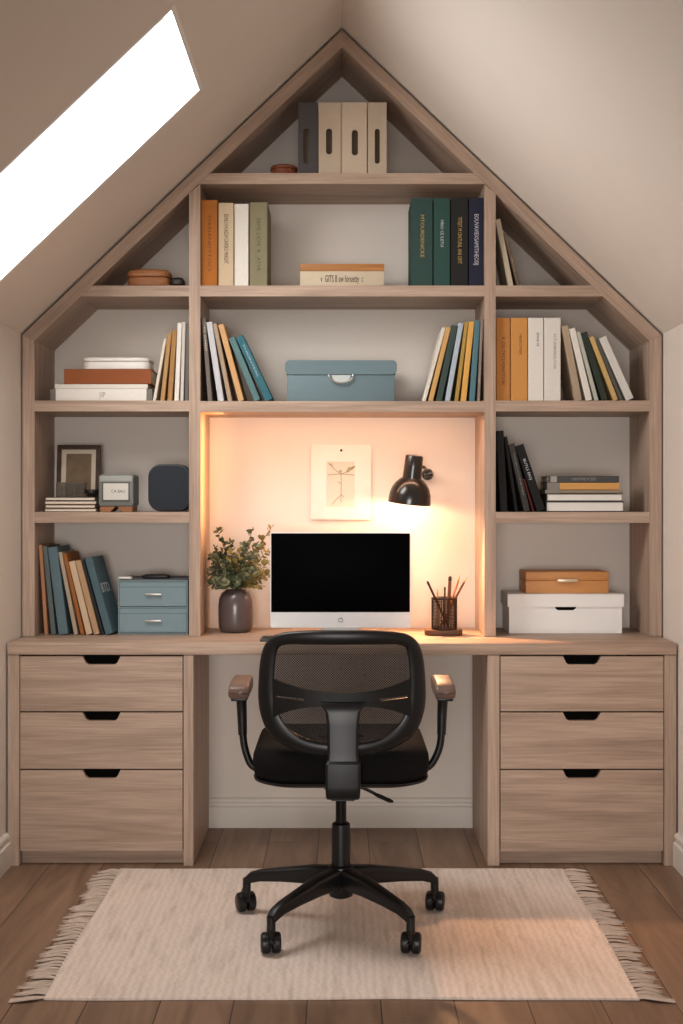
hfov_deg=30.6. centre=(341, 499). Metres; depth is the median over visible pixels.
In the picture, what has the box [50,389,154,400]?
box
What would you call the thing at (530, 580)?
case
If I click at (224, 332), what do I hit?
book
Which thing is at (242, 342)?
book
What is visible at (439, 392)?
book
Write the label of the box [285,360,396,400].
storage box
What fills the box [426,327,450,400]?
book
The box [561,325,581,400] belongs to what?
book
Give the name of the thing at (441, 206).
book
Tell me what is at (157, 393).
book
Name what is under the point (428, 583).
pen
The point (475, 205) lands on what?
book
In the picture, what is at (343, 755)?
office chair
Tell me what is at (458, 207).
book
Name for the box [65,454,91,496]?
print
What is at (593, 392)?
book
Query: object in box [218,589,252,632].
vase
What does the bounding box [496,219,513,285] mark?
book
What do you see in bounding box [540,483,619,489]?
book
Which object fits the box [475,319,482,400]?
book
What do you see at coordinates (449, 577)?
pen
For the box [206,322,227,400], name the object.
book
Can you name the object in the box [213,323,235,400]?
book
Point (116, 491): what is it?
desk clock
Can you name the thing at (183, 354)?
book
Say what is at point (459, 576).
pencil
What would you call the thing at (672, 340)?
wall
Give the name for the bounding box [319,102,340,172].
magazine file
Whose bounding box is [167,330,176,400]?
book
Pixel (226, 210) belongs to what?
book
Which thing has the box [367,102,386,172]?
magazine file
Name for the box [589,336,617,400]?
book
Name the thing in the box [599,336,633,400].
book
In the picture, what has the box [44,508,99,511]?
notebook
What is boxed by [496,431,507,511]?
book
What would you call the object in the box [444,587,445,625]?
pen
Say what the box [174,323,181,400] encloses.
book
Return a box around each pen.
[427,581,447,626]
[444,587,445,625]
[446,576,451,625]
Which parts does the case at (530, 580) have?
lid, handle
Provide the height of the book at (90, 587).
0.267 m
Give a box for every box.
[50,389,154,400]
[118,576,188,633]
[127,269,171,285]
[271,164,296,172]
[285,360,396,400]
[501,590,623,632]
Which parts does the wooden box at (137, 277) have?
lid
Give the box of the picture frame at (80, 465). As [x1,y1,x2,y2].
[56,445,100,496]
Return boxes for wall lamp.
[388,454,432,505]
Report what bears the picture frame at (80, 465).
on the bookcase
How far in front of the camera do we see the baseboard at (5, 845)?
4.14 m
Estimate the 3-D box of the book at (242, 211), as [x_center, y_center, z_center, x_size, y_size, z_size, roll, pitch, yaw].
[-0.356,-0.902,4.520,0.050,0.292,0.200,0,0,0]
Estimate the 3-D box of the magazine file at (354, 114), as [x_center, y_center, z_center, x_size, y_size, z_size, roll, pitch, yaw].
[0.043,-1.281,4.530,0.090,0.259,0.200,0,0,0]
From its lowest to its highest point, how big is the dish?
0.034 m
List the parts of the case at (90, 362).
lid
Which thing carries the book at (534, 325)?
on the bookcase
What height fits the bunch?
0.291 m
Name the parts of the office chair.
arm plate, armrest, leg, leg, seat, lift rod, backrest, backrest frame, height lever, leg, leg, armrest, arm plate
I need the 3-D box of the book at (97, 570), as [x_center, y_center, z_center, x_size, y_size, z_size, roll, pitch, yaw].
[-0.860,0.342,4.518,0.104,0.278,0.130,0,0,7]
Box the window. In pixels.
[0,5,202,281]
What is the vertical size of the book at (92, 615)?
0.268 m
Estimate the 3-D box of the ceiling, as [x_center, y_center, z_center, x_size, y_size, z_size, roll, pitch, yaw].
[0.000,-1.127,1.653,2.723,1.310,6.105,0,0,0]
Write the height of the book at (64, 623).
0.315 m
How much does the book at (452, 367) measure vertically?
0.278 m
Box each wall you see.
[0,323,23,837]
[53,77,630,796]
[660,324,682,836]
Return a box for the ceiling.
[0,0,682,333]
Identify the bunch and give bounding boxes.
[207,524,273,589]
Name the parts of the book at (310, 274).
lid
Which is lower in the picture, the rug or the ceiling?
the rug
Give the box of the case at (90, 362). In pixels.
[84,357,153,370]
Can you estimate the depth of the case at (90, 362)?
4.44 m
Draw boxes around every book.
[39,543,54,634]
[43,544,59,634]
[48,544,72,634]
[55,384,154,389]
[58,550,79,634]
[63,551,85,634]
[64,369,156,387]
[69,558,92,634]
[75,559,100,634]
[81,560,104,634]
[85,555,117,634]
[153,338,166,400]
[160,333,171,400]
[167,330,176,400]
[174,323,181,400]
[180,322,185,400]
[185,323,188,400]
[201,200,218,285]
[201,317,216,400]
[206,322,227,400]
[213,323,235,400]
[218,324,246,400]
[219,203,234,285]
[229,336,261,400]
[235,204,249,285]
[236,335,273,400]
[250,202,270,285]
[300,264,383,285]
[408,198,432,285]
[420,327,445,400]
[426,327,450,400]
[433,198,449,285]
[433,325,457,400]
[442,323,463,400]
[450,198,467,285]
[450,322,468,400]
[458,321,473,400]
[466,320,479,400]
[468,198,482,285]
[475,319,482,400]
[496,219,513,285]
[496,318,509,400]
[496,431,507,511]
[503,233,519,285]
[504,436,517,511]
[508,444,529,511]
[510,318,526,400]
[515,444,544,511]
[523,479,533,511]
[527,318,542,400]
[539,490,622,493]
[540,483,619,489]
[540,494,622,500]
[541,476,618,482]
[541,501,623,511]
[543,318,560,400]
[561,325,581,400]
[569,328,591,400]
[576,332,597,400]
[581,331,607,400]
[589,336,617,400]
[595,338,622,400]
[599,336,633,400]
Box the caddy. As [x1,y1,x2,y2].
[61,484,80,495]
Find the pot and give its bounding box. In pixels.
[431,596,456,629]
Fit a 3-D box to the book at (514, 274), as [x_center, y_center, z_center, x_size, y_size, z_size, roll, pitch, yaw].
[0.602,-0.851,4.490,0.060,0.191,0.140,0,0,0]
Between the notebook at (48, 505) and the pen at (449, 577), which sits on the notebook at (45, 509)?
the notebook at (48, 505)
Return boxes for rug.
[9,868,674,1002]
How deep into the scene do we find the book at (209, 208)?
4.42 m
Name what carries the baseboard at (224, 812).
attached to the wall at (260, 468)
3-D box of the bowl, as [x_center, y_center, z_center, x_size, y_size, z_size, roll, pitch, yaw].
[-0.893,-0.024,4.465,0.052,0.026,0.052,0,0,0]
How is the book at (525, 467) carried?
on the bookcase
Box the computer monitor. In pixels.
[270,532,410,629]
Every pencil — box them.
[440,577,466,626]
[451,576,459,602]
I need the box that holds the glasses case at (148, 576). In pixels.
[142,574,170,578]
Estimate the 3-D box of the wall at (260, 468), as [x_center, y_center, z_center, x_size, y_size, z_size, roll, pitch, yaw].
[0.000,-0.294,4.755,2.600,3.050,0.100,0,0,0]
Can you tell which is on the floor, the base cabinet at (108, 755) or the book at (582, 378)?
the base cabinet at (108, 755)
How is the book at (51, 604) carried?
on the desktop
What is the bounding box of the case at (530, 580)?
[519,569,608,592]
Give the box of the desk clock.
[99,474,138,511]
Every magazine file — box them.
[298,102,318,172]
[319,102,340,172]
[342,102,366,172]
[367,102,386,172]
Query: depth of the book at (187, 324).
4.42 m
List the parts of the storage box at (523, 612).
lid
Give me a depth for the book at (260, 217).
4.42 m
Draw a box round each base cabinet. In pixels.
[8,655,208,865]
[472,655,675,865]
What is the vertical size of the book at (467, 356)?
0.284 m
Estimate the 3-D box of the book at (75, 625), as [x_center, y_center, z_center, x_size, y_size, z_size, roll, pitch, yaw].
[-0.977,0.332,4.550,0.071,0.296,0.200,0,0,0]
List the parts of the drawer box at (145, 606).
drawer, pull, drawer, pull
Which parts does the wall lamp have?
lamp shade, joint knob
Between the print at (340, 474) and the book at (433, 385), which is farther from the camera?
the print at (340, 474)
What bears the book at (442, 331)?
on the bookcase
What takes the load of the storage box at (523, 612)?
on the desktop
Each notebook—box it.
[44,501,98,503]
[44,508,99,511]
[45,497,98,500]
[45,504,100,507]
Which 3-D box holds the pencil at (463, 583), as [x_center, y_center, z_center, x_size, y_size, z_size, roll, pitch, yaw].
[0.397,0.362,4.447,0.097,0.179,0.008,0,0,0]
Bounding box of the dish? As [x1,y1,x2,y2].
[170,278,185,285]
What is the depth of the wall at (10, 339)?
4.24 m
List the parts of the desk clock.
panel, frame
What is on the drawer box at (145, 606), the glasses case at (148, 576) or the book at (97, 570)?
the glasses case at (148, 576)
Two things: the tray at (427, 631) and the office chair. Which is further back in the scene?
the tray at (427, 631)
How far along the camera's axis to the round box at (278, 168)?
4.41 m
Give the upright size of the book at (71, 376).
0.053 m
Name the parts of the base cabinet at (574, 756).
panel, panel, finger pull, finger pull, finger pull, drawer, drawer, drawer, panel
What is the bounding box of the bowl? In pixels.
[85,489,98,496]
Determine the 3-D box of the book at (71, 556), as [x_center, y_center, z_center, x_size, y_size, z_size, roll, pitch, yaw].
[-0.957,0.335,4.550,0.078,0.292,0.200,0,0,0]
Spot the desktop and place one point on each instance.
(213, 641)
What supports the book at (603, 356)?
on the bookcase
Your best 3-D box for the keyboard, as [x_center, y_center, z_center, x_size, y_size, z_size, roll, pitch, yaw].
[-0.109,0.475,4.287,0.340,0.010,0.105,0,0,0]
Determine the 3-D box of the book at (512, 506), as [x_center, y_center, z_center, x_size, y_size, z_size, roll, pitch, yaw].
[0.599,-0.092,4.520,0.051,0.268,0.200,0,0,0]
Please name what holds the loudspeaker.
on the bookcase
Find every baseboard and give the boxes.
[0,832,10,877]
[209,797,471,827]
[673,832,682,876]
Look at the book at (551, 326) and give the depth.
4.42 m
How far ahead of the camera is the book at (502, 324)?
4.42 m
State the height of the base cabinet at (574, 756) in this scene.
0.710 m
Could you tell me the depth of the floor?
3.59 m
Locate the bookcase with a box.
[22,30,661,635]
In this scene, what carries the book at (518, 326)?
on the bookcase
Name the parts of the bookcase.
panel, shelf, shelf, shelf, sloping panel, shelf, shelf, shelf, sloping panel, shelf, shelf, shelf, panel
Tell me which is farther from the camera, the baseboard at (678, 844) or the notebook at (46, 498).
the notebook at (46, 498)
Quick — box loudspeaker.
[148,464,188,510]
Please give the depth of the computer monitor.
4.42 m
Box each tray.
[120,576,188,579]
[424,628,461,635]
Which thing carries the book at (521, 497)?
on the bookcase
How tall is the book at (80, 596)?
0.265 m
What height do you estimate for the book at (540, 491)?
0.013 m
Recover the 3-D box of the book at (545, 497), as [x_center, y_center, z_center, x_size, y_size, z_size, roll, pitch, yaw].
[0.860,-0.009,4.525,0.270,0.027,0.190,0,0,0]
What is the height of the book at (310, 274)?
0.082 m
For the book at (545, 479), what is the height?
0.023 m
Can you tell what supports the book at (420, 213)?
on the bookcase
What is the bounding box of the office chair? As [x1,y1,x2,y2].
[228,630,455,953]
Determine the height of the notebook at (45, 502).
0.012 m
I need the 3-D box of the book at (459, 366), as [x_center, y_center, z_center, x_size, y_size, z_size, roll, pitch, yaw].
[0.423,-0.490,4.520,0.050,0.282,0.200,0,0,0]
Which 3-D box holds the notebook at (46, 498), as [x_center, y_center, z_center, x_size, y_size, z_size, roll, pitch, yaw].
[-0.962,-0.004,4.495,0.178,0.012,0.150,0,0,0]
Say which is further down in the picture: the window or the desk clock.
the desk clock
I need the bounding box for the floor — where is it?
[0,828,682,1023]
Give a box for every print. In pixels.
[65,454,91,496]
[311,444,370,519]
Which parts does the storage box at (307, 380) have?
pull handle, lid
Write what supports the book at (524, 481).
on the bookcase
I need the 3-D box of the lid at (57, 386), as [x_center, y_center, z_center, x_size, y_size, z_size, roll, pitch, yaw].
[-0.854,-0.403,4.525,0.328,0.016,0.190,0,0,0]
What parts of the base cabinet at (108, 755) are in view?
panel, drawer, drawer, drawer, finger pull, finger pull, finger pull, panel, panel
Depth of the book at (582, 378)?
4.42 m
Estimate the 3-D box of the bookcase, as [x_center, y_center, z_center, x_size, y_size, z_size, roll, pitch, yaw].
[0.000,-0.587,4.550,2.250,2.135,0.308,0,0,0]
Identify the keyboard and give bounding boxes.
[260,636,271,641]
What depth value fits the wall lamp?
4.51 m
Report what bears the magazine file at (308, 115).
on the bookcase
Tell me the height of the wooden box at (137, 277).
0.062 m
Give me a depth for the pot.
4.43 m
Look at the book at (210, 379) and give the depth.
4.42 m
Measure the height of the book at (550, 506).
0.036 m
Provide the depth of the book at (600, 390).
4.42 m
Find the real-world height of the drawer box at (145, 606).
0.196 m
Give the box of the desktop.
[7,628,676,654]
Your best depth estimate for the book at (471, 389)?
4.42 m
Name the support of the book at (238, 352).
on the bookcase
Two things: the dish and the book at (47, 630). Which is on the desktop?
the book at (47, 630)
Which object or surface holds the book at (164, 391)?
on the bookcase

